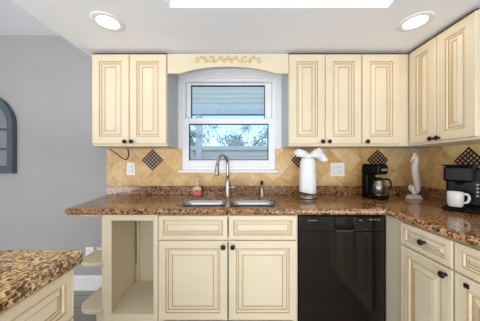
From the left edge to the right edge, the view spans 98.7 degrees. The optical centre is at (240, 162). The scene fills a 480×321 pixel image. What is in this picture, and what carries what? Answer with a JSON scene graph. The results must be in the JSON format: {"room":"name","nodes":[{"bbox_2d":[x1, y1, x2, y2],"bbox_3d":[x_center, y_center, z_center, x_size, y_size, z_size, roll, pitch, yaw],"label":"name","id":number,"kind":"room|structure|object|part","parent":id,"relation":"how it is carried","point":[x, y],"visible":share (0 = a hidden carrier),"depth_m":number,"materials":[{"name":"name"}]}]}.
{"room":"kitchen","nodes":[
{"label":"kitchen","id":0,"kind":"room"},
{"bbox_2d":[0,0,58,34],"bbox_3d":[-0.890,-1.295,-0.395,5.220,0.100,4.810,0,0,0],"label":"ceiling","id":1,"kind":"structure","parent":0,"point":[14,20],"depth_m":1.84,"materials":[{"name":"paint"}]},
{"bbox_2d":[0,35,416,289],"bbox_3d":[-0.890,-0.005,2.085,5.520,2.480,0.150,0,0,0],"label":"wall","id":2,"kind":"structure","parent":0,"point":[46,80],"depth_m":2.01,"materials":[{"name":"grey paint"}]},
{"bbox_2d":[0,98,16,172],"bbox_3d":[-2.475,-0.282,1.987,0.584,0.765,0.044,0,0,0],"label":"arched mirror","id":3,"kind":"object","parent":2,"relation":"attached to","point":[8,121],"visible":1,"depth_m":1.98,"materials":[{"name":"blue wood"}]},
{"bbox_3d":[-2.475,-0.282,2.002,0.440,0.621,0.008,0,0,0],"label":"mirror pane","id":4,"kind":"part","parent":3,"relation":"part of","materials":[{"name":"clear glass"}]},
{"bbox_2d":[74,275,101,290],"bbox_3d":[-2.252,1.165,2.002,2.495,0.140,0.016,0,0,0],"label":"baseboard","id":5,"kind":"structure","parent":2,"relation":"attached to","point":[81,282],"depth_m":1.99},
{"bbox_2d":[86,247,93,254],"bbox_3d":[-1.475,0.880,2.006,0.075,0.120,0.009,0,0,0],"label":"outlet plate","id":6,"kind":"object","parent":2,"relation":"attached to","point":[89,250],"visible":0.54,"depth_m":2.00,"materials":[{"name":"white plastic"}]},
{"bbox_2d":[92,53,177,148],"bbox_3d":[-0.913,-0.520,1.827,0.611,0.762,0.362,0,0,0],"label":"upper cabinet","id":7,"kind":"object","parent":2,"relation":"attached to","point":[135,98],"visible":0.98,"depth_m":1.68,"materials":[{"name":"beige wood"}]},
{"bbox_3d":[-1.066,-0.522,1.690,0.300,0.730,0.020,0,0,0],"label":"door","id":8,"kind":"part","parent":7,"relation":"part of","materials":[{"name":"beige paint"}]},
{"bbox_3d":[-1.066,-0.522,1.688,0.158,0.588,0.014,0,0,0],"label":"raised panel","id":9,"kind":"part","parent":7,"relation":"part of","materials":[{"name":"beige paint"}]},
{"bbox_3d":[-0.913,-0.899,1.848,0.611,0.004,0.320,0,0,0],"label":"trim","id":10,"kind":"part","parent":7,"relation":"part of","materials":[{"name":"beige wood"}]},
{"bbox_3d":[-0.761,-0.522,1.690,0.300,0.730,0.020,0,0,0],"label":"door","id":11,"kind":"part","parent":7,"relation":"part of","materials":[{"name":"beige paint"}]},
{"bbox_3d":[-0.761,-0.522,1.688,0.158,0.588,0.014,0,0,0],"label":"raised panel","id":12,"kind":"part","parent":7,"relation":"part of","materials":[{"name":"beige paint"}]},
{"bbox_2d":[174,69,280,172],"bbox_3d":[-0.119,-0.410,2.033,1.055,1.009,0.135,0,0,0],"label":"window","id":13,"kind":"structure","parent":2,"relation":"in","point":[271,83],"depth_m":2.00,"materials":[{"name":"white plastic"}]},
{"bbox_3d":[-0.119,0.082,1.998,0.965,0.024,0.065,0,0,0],"label":"sill","id":14,"kind":"part","parent":13,"relation":"part of","materials":[{"name":"white plastic"}]},
{"bbox_3d":[-0.119,-0.199,2.026,0.881,0.477,0.038,0,0,0],"label":"sash","id":15,"kind":"part","parent":13,"relation":"part of","materials":[{"name":"white plastic"}]},
{"bbox_3d":[-0.119,-0.589,2.072,0.845,0.408,0.035,0,0,0],"label":"sash","id":16,"kind":"part","parent":13,"relation":"part of","materials":[{"name":"white plastic"}]},
{"bbox_2d":[107,149,416,185],"bbox_3d":[0.203,0.042,2.003,3.016,0.361,0.013,0,0,0],"label":"tile backsplash","id":17,"kind":"structure","parent":2,"relation":"attached to","point":[153,167],"depth_m":2.00,"materials":[{"name":"tile"}]},
{"bbox_2d":[127,162,134,174],"bbox_3d":[-1.068,0.057,1.997,0.078,0.124,0.009,0,0,0],"label":"outlet plate","id":18,"kind":"object","parent":17,"relation":"attached to","point":[130,165],"visible":1,"depth_m":2.00,"materials":[{"name":"white plastic"}]},
{"bbox_2d":[330,163,343,175],"bbox_3d":[0.935,0.063,1.996,0.135,0.130,0.010,0,0,0],"label":"switch plate","id":19,"kind":"object","parent":17,"relation":"attached to","point":[336,169],"visible":1,"depth_m":2.00,"materials":[{"name":"white plastic"}]},
{"bbox_2d":[281,53,360,148],"bbox_3d":[0.689,-0.520,1.827,0.594,0.762,0.362,0,0,0],"label":"upper cabinet","id":20,"kind":"object","parent":2,"relation":"attached to","point":[321,92],"visible":0.98,"depth_m":1.68,"materials":[{"name":"beige wood"}]},
{"bbox_2d":[167,54,287,73],"bbox_3d":[-0.108,-0.818,1.700,0.996,0.159,0.030,0,0,0],"label":"valance","id":21,"kind":"object","parent":20,"relation":"attached to","point":[176,63],"visible":1,"depth_m":1.70,"materials":[{"name":"beige paint"}]},
{"bbox_3d":[0.540,-0.522,1.690,0.290,0.730,0.020,0,0,0],"label":"door","id":22,"kind":"part","parent":20,"relation":"part of","materials":[{"name":"beige paint"}]},
{"bbox_3d":[0.540,-0.522,1.688,0.148,0.588,0.014,0,0,0],"label":"raised panel","id":23,"kind":"part","parent":20,"relation":"part of","materials":[{"name":"beige paint"}]},
{"bbox_3d":[0.689,-0.899,1.848,0.594,0.004,0.320,0,0,0],"label":"trim","id":24,"kind":"part","parent":20,"relation":"part of","materials":[{"name":"beige wood"}]},
{"bbox_3d":[0.837,-0.522,1.690,0.294,0.730,0.020,0,0,0],"label":"door","id":25,"kind":"part","parent":20,"relation":"part of","materials":[{"name":"beige paint"}]},
{"bbox_3d":[0.837,-0.522,1.688,0.152,0.588,0.014,0,0,0],"label":"raised panel","id":26,"kind":"part","parent":20,"relation":"part of","materials":[{"name":"beige paint"}]},
{"bbox_2d":[344,53,409,148],"bbox_3d":[1.186,-0.520,1.827,0.396,0.762,0.362,0,0,0],"label":"upper cabinet","id":27,"kind":"object","parent":2,"relation":"attached to","point":[384,76],"visible":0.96,"depth_m":1.68,"materials":[{"name":"beige wood"}]},
{"bbox_3d":[1.145,-0.522,1.690,0.305,0.730,0.020,0,0,0],"label":"door","id":28,"kind":"part","parent":27,"relation":"part of","materials":[{"name":"beige paint"}]},
{"bbox_3d":[1.145,-0.522,1.688,0.163,0.588,0.014,0,0,0],"label":"raised panel","id":29,"kind":"part","parent":27,"relation":"part of","materials":[{"name":"beige paint"}]},
{"bbox_3d":[1.186,-0.899,1.848,0.396,0.004,0.320,0,0,0],"label":"trim","id":30,"kind":"part","parent":27,"relation":"part of","materials":[{"name":"beige wood"}]},
{"bbox_2d":[71,290,385,320],"bbox_3d":[-0.890,1.275,-0.395,5.520,0.080,5.110,0,0,0],"label":"floor","id":31,"kind":"structure","parent":0,"point":[80,297],"depth_m":1.77,"materials":[{"name":"grey wood"}]},
{"bbox_2d":[0,268,73,320],"bbox_3d":[-0.930,0.792,0.357,0.720,0.885,0.715,0,0,0],"label":"base cabinet","id":32,"kind":"object","parent":31,"relation":"on","point":[54,301],"visible":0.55,"depth_m":0.61,"materials":[{"name":"beige paint"}]},
{"bbox_3d":[-0.578,0.440,0.532,0.014,0.086,0.267,0,0,0],"label":"raised panel","id":33,"kind":"part","parent":32,"relation":"part of","materials":[{"name":"beige paint"}]},
{"bbox_2d":[0,250,82,313],"bbox_3d":[-1.052,0.328,0.340,0.997,0.042,0.780,0,0,0],"label":"countertop","id":34,"kind":"structure","parent":32,"relation":"on","point":[23,273],"depth_m":0.60,"materials":[{"name":"stone"}]},
{"bbox_2d":[81,215,102,320],"bbox_3d":[-1.046,0.792,1.705,0.217,0.885,0.600,0,0,0],"label":"shelf","id":35,"kind":"object","parent":31,"relation":"on","point":[93,304],"visible":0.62,"depth_m":1.45,"materials":[{"name":"beige paint"}]},
{"bbox_3d":[-0.947,0.688,1.702,0.018,0.636,0.575,0,0,0],"label":"panel","id":36,"kind":"part","parent":35,"relation":"part of","materials":[{"name":"beige paint"}]},
{"bbox_2d":[103,215,158,320],"bbox_3d":[-0.752,0.792,1.607,0.370,0.885,0.410,0,0,0],"label":"base cabinet","id":37,"kind":"object","parent":31,"relation":"on","point":[130,242],"visible":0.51,"depth_m":1.51,"materials":[{"name":"beige paint"}]},
{"bbox_2d":[158,215,297,320],"bbox_3d":[-0.088,0.792,1.678,0.956,0.885,0.624,0,0,0],"label":"base cabinet","id":38,"kind":"object","parent":31,"relation":"on","point":[194,282],"visible":0.91,"depth_m":1.40,"materials":[{"name":"beige paint"}]},
{"bbox_3d":[-0.327,0.440,1.409,0.470,0.166,0.020,0,0,0],"label":"false drawer","id":39,"kind":"part","parent":38,"relation":"part of","materials":[{"name":"beige paint"}]},
{"bbox_3d":[-0.327,0.800,1.409,0.470,0.540,0.020,0,0,0],"label":"door","id":40,"kind":"part","parent":38,"relation":"part of","materials":[{"name":"beige paint"}]},
{"bbox_3d":[-0.327,0.800,1.408,0.346,0.416,0.014,0,0,0],"label":"raised panel","id":41,"kind":"part","parent":38,"relation":"part of","materials":[{"name":"beige paint"}]},
{"bbox_3d":[-0.327,0.440,1.408,0.393,0.089,0.014,0,0,0],"label":"raised panel","id":42,"kind":"part","parent":38,"relation":"part of","materials":[{"name":"beige paint"}]},
{"bbox_3d":[0.147,0.440,1.408,0.386,0.089,0.014,0,0,0],"label":"raised panel","id":43,"kind":"part","parent":38,"relation":"part of","materials":[{"name":"beige paint"}]},
{"bbox_3d":[0.147,0.800,1.408,0.339,0.416,0.014,0,0,0],"label":"raised panel","id":44,"kind":"part","parent":38,"relation":"part of","materials":[{"name":"beige paint"}]},
{"bbox_3d":[0.147,0.440,1.409,0.463,0.166,0.020,0,0,0],"label":"false drawer","id":45,"kind":"part","parent":38,"relation":"part of","materials":[{"name":"beige paint"}]},
{"bbox_3d":[0.147,0.800,1.409,0.463,0.540,0.020,0,0,0],"label":"door","id":46,"kind":"part","parent":38,"relation":"part of","materials":[{"name":"beige paint"}]},
{"bbox_2d":[65,186,479,247],"bbox_3d":[0.206,0.286,1.129,3.023,0.126,1.758,0,0,0],"label":"countertop","id":47,"kind":"structure","parent":38,"relation":"on","point":[427,213],"depth_m":1.52,"materials":[{"name":"brown stone"}]},
{"bbox_2d":[193,178,201,195],"bbox_3d":[-0.412,0.222,1.933,0.085,0.167,0.058,0,0,10],"label":"soap bottle","id":48,"kind":"object","parent":47,"relation":"on","point":[197,191],"visible":1,"depth_m":1.92,"materials":[{"name":"pink plastic"}]},
{"bbox_2d":[177,200,277,206],"bbox_3d":[-0.098,0.428,1.606,0.740,0.222,0.313,0,0,0],"label":"sink","id":49,"kind":"object","parent":47,"relation":"in","point":[190,203],"visible":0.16,"depth_m":1.76,"materials":[{"name":"metal"}]},
{"bbox_3d":[-0.294,0.428,1.606,0.346,0.222,0.313,0,0,0],"label":"bowl","id":50,"kind":"part","parent":49,"relation":"part of","materials":[{"name":"metal"}]},
{"bbox_3d":[0.097,0.428,1.606,0.351,0.222,0.313,0,0,0],"label":"bowl","id":51,"kind":"part","parent":49,"relation":"part of","materials":[{"name":"metal"}]},
{"bbox_2d":[214,154,240,196],"bbox_3d":[-0.142,0.114,1.809,0.265,0.384,0.126,0,0,-39],"label":"faucet","id":52,"kind":"object","parent":47,"relation":"on","point":[228,187],"visible":1,"depth_m":1.85,"materials":[{"name":"silver metal"}]},
{"bbox_3d":[-0.053,0.209,1.861,0.102,0.061,0.036,0,0,10],"label":"lever","id":53,"kind":"part","parent":52,"relation":"part of","materials":[{"name":"silver metal"}]},
{"bbox_2d":[259,181,264,196],"bbox_3d":[0.190,0.233,1.849,0.048,0.146,0.094,0,0,0],"label":"soap dispenser","id":54,"kind":"object","parent":47,"relation":"on","point":[261,182],"visible":1,"depth_m":1.86,"materials":[{"name":"silver metal"}]},
{"bbox_2d":[299,193,316,198],"bbox_3d":[0.585,0.119,1.800,0.154,0.375,0.154,0,0,0],"label":"paper towel holder","id":55,"kind":"object","parent":47,"relation":"on","point":[303,195],"visible":0.69,"depth_m":1.75,"materials":[{"name":"silver metal"}]},
{"bbox_2d":[294,147,327,193],"bbox_3d":[0.599,0.063,1.795,0.294,0.396,0.126,0,0,0],"label":"paper towel roll","id":56,"kind":"object","parent":55,"relation":"on","point":[307,184],"visible":1,"depth_m":1.75,"materials":[{"name":"white paper"}]},
{"bbox_2d":[362,164,391,199],"bbox_3d":[1.172,0.157,1.786,0.131,0.298,0.188,0,0,-26],"label":"coffee maker","id":57,"kind":"object","parent":47,"relation":"on","point":[369,171],"visible":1,"depth_m":1.77,"materials":[{"name":"black plastic"}]},
{"bbox_3d":[1.144,0.184,1.843,0.125,0.175,0.057,0,0,-26],"label":"tank","id":58,"kind":"part","parent":57,"relation":"part of","materials":[{"name":"black plastic"}]},
{"bbox_3d":[1.181,0.136,1.769,0.076,0.025,0.077,0,0,0],"label":"carafe lid","id":59,"kind":"part","parent":57,"relation":"part of","materials":[{"name":"black plastic"}]},
{"bbox_3d":[1.242,0.183,1.740,0.054,0.108,0.014,0,0,25],"label":"carafe handle","id":60,"kind":"part","parent":57,"relation":"part of","materials":[{"name":"black plastic"}]},
{"bbox_2d":[405,153,422,198],"bbox_3d":[1.496,0.110,1.775,0.106,0.393,0.070,0,0,0],"label":"seahorse figurine","id":61,"kind":"object","parent":47,"relation":"on","point":[415,189],"visible":1,"depth_m":1.76,"materials":[{"name":"white ceramic"}]},
{"bbox_2d":[441,164,479,213],"bbox_3d":[1.483,0.158,1.371,0.290,0.296,0.170,0,0,-36],"label":"coffee machine","id":62,"kind":"object","parent":47,"relation":"on","point":[464,178],"visible":0.89,"depth_m":1.31,"materials":[{"name":"black plastic"}]},
{"bbox_2d":[447,191,470,206],"bbox_3d":[1.367,0.228,1.300,0.108,0.094,0.078,0,0,0],"label":"mug","id":63,"kind":"object","parent":62,"relation":"on","point":[454,198],"visible":1,"depth_m":1.28,"materials":[{"name":"white ceramic"}]},
{"bbox_3d":[1.402,0.222,1.280,0.040,0.069,0.011,0,0,21],"label":"handle","id":64,"kind":"part","parent":63,"relation":"part of","materials":[{"name":"white ceramic"}]},
{"bbox_3d":[1.445,0.015,1.359,0.185,0.011,0.141,0,0,-36],"label":"handle","id":65,"kind":"part","parent":62,"relation":"part of","materials":[{"name":"black plastic"}]},
{"bbox_2d":[445,204,478,209],"bbox_3d":[1.413,0.279,1.321,0.100,0.006,0.140,0,0,-36],"label":"drip tray","id":66,"kind":"object","parent":62,"relation":"on","point":[466,206],"depth_m":1.30,"materials":[{"name":"black plastic"}]},
{"bbox_2d":[298,215,383,320],"bbox_3d":[0.685,0.798,1.679,0.578,0.874,0.582,0,0,0],"label":"dishwasher","id":67,"kind":"object","parent":31,"relation":"on","point":[341,257],"visible":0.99,"depth_m":1.40,"materials":[{"name":"black plastic"}]},
{"bbox_3d":[0.685,0.415,1.415,0.578,0.096,0.033,0,0,0],"label":"control panel","id":68,"kind":"part","parent":67,"relation":"part of","materials":[{"name":"black plastic"}]},
{"bbox_3d":[0.702,0.456,1.397,0.138,0.019,0.017,0,0,0],"label":"handle","id":69,"kind":"part","parent":67,"relation":"part of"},
{"bbox_2d":[386,215,457,320],"bbox_3d":[1.329,0.792,1.185,0.773,0.885,0.468,0,0,0],"label":"base cabinet","id":70,"kind":"object","parent":31,"relation":"on","point":[420,262],"visible":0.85,"depth_m":1.14,"materials":[{"name":"beige paint"}]},
{"bbox_3d":[0.960,0.423,1.097,0.034,0.032,0.033,0,0,0],"label":"knob","id":71,"kind":"part","parent":70,"relation":"part of","materials":[{"name":"brown metal"}]},
{"bbox_3d":[0.985,0.804,1.107,0.014,0.487,0.183,0,0,0],"label":"raised panel","id":72,"kind":"part","parent":70,"relation":"part of","materials":[{"name":"beige paint"}]},
{"bbox_3d":[0.985,0.426,1.107,0.014,0.053,0.230,0,0,0],"label":"raised panel","id":73,"kind":"part","parent":70,"relation":"part of","materials":[{"name":"beige paint"}]},
{"bbox_3d":[0.987,0.426,1.107,0.020,0.130,0.307,0,0,0],"label":"drawer","id":74,"kind":"part","parent":70,"relation":"part of","materials":[{"name":"beige paint"}]},
{"bbox_3d":[0.987,0.804,1.107,0.020,0.611,0.307,0,0,0],"label":"door","id":75,"kind":"part","parent":70,"relation":"part of","materials":[{"name":"beige paint"}]},
{"bbox_3d":[0.960,0.531,0.981,0.034,0.032,0.033,0,0,0],"label":"knob","id":76,"kind":"part","parent":70,"relation":"part of","materials":[{"name":"brown metal"}]},
{"bbox_2d":[455,241,479,320],"bbox_3d":[1.329,0.792,0.762,0.773,0.885,0.374,0,0,0],"label":"base cabinet","id":77,"kind":"object","parent":31,"relation":"on","point":[467,257],"visible":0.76,"depth_m":0.89,"materials":[{"name":"beige paint"}]},
{"bbox_3d":[0.987,0.426,0.762,0.020,0.130,0.362,0,0,0],"label":"drawer","id":78,"kind":"part","parent":77,"relation":"part of","materials":[{"name":"beige paint"}]},
{"bbox_3d":[0.987,0.804,0.762,0.020,0.611,0.362,0,0,0],"label":"door","id":79,"kind":"part","parent":77,"relation":"part of","materials":[{"name":"beige paint"}]},
{"bbox_3d":[0.985,0.426,0.762,0.014,0.053,0.285,0,0,0],"label":"raised panel","id":80,"kind":"part","parent":77,"relation":"part of","materials":[{"name":"beige paint"}]},
{"bbox_3d":[0.985,0.804,0.762,0.014,0.487,0.238,0,0,0],"label":"raised panel","id":81,"kind":"part","parent":77,"relation":"part of","materials":[{"name":"beige paint"}]},
{"bbox_2d":[10,0,479,68],"bbox_3d":[0.207,-1.083,-0.395,3.025,0.325,4.810,0,0,0],"label":"ceiling","id":82,"kind":"structure","parent":0,"point":[151,26],"depth_m":1.37,"materials":[{"name":"paint"}]},
{"bbox_2d":[89,11,124,31],"bbox_3d":[-0.868,-0.917,1.344,0.196,0.006,0.196,0,0,0],"label":"recessed light","id":83,"kind":"object","parent":82,"relation":"in","point":[107,21],"visible":1,"depth_m":1.33,"materials":[{"name":"white plastic"}]},
{"bbox_2d":[396,11,435,31],"bbox_3d":[1.135,-0.917,1.344,0.196,0.006,0.196,0,0,0],"label":"recessed light","id":84,"kind":"object","parent":82,"relation":"in","point":[415,21],"visible":1,"depth_m":1.33,"materials":[{"name":"white plastic"}]},
{"bbox_2d":[417,143,479,188],"bbox_3d":[1.795,-0.005,-0.395,0.150,2.480,4.810,0,0,0],"label":"wall","id":85,"kind":"structure","parent":0,"point":[418,147],"depth_m":1.89,"materials":[{"name":"grey paint"}]},
{"bbox_2d":[409,8,479,145],"bbox_3d":[1.524,-0.520,1.447,0.387,0.762,0.503,0,0,0],"label":"upper cabinet","id":86,"kind":"object","parent":85,"relation":"attached to","point":[444,71],"visible":1,"depth_m":1.37,"materials":[{"name":"beige paint"}]},
{"bbox_3d":[1.375,-0.522,1.556,0.020,0.730,0.224,0,0,0],"label":"door","id":87,"kind":"part","parent":86,"relation":"part of","materials":[{"name":"beige paint"}]},
{"bbox_3d":[1.373,-0.522,1.556,0.014,0.588,0.082,0,0,0],"label":"raised panel","id":88,"kind":"part","parent":86,"relation":"part of","materials":[{"name":"beige paint"}]},
{"bbox_3d":[1.546,-0.899,1.432,0.345,0.004,0.474,0,0,0],"label":"trim","id":89,"kind":"part","parent":86,"relation":"part of","materials":[{"name":"beige wood"}]},
{"bbox_3d":[1.373,-0.522,1.319,0.014,0.588,0.099,0,0,0],"label":"raised panel","id":90,"kind":"part","parent":86,"relation":"part of","materials":[{"name":"beige paint"}]},
{"bbox_3d":[1.375,-0.522,1.319,0.020,0.730,0.241,0,0,0],"label":"door","id":91,"kind":"part","parent":86,"relation":"part of","materials":[{"name":"beige paint"}]},
{"bbox_2d":[417,144,479,189],"bbox_3d":[1.713,0.042,0.850,0.013,0.361,2.300,0,0,0],"label":"tile backsplash","id":92,"kind":"structure","parent":85,"relation":"attached to","point":[431,160],"depth_m":1.77,"materials":[{"name":"tile"}]},
{"label":"outside","id":93,"kind":"structure","parent":0,"visible":0},
{"bbox_3d":[0.000,1.560,14.085,28.000,0.050,23.830,0,0,0],"label":"ground","id":94,"kind":"structure","parent":93,"visible":0},
{"bbox_2d":[190,125,219,145],"bbox_3d":[-2.467,-0.186,7.900,2.715,3.452,3.246,0,0,41],"label":"tree","id":95,"kind":"object","parent":94,"relation":"on","point":[193,133],"visible":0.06,"depth_m":8.25,"materials":[{"name":"green plant"}]},
{"bbox_2d":[190,87,266,159],"bbox_3d":[-0.300,-0.747,4.225,5.800,4.563,0.150,0,0,0],"label":"porch","id":96,"kind":"object","parent":94,"relation":"on","point":[206,101],"visible":0.09,"depth_m":4.19,"materials":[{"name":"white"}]},
{"bbox_3d":[-0.860,0.275,4.230,0.120,2.520,0.120,0,0,0],"label":"post","id":97,"kind":"part","parent":96,"relation":"part of","materials":[{"name":"paint"}]},
{"bbox_3d":[-0.300,-0.305,4.225,5.800,0.080,0.090,0,0,0],"label":"rail","id":98,"kind":"part","parent":96,"relation":"part of","materials":[{"name":"paint"}]},
{"bbox_2d":[207,125,254,145],"bbox_3d":[-0.398,-0.814,15.336,3.033,4.704,4.074,0,0,24],"label":"tree","id":99,"kind":"object","parent":94,"relation":"on","point":[243,127],"visible":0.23,"depth_m":14.82,"materials":[{"name":"green plant"}]},
{"bbox_2d":[219,125,266,145],"bbox_3d":[0.294,-0.402,11.353,3.594,3.882,3.086,0,0,0],"label":"tree","id":100,"kind":"object","parent":94,"relation":"on","point":[233,142],"visible":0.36,"depth_m":11.59,"materials":[{"name":"green plant"}]}
]}

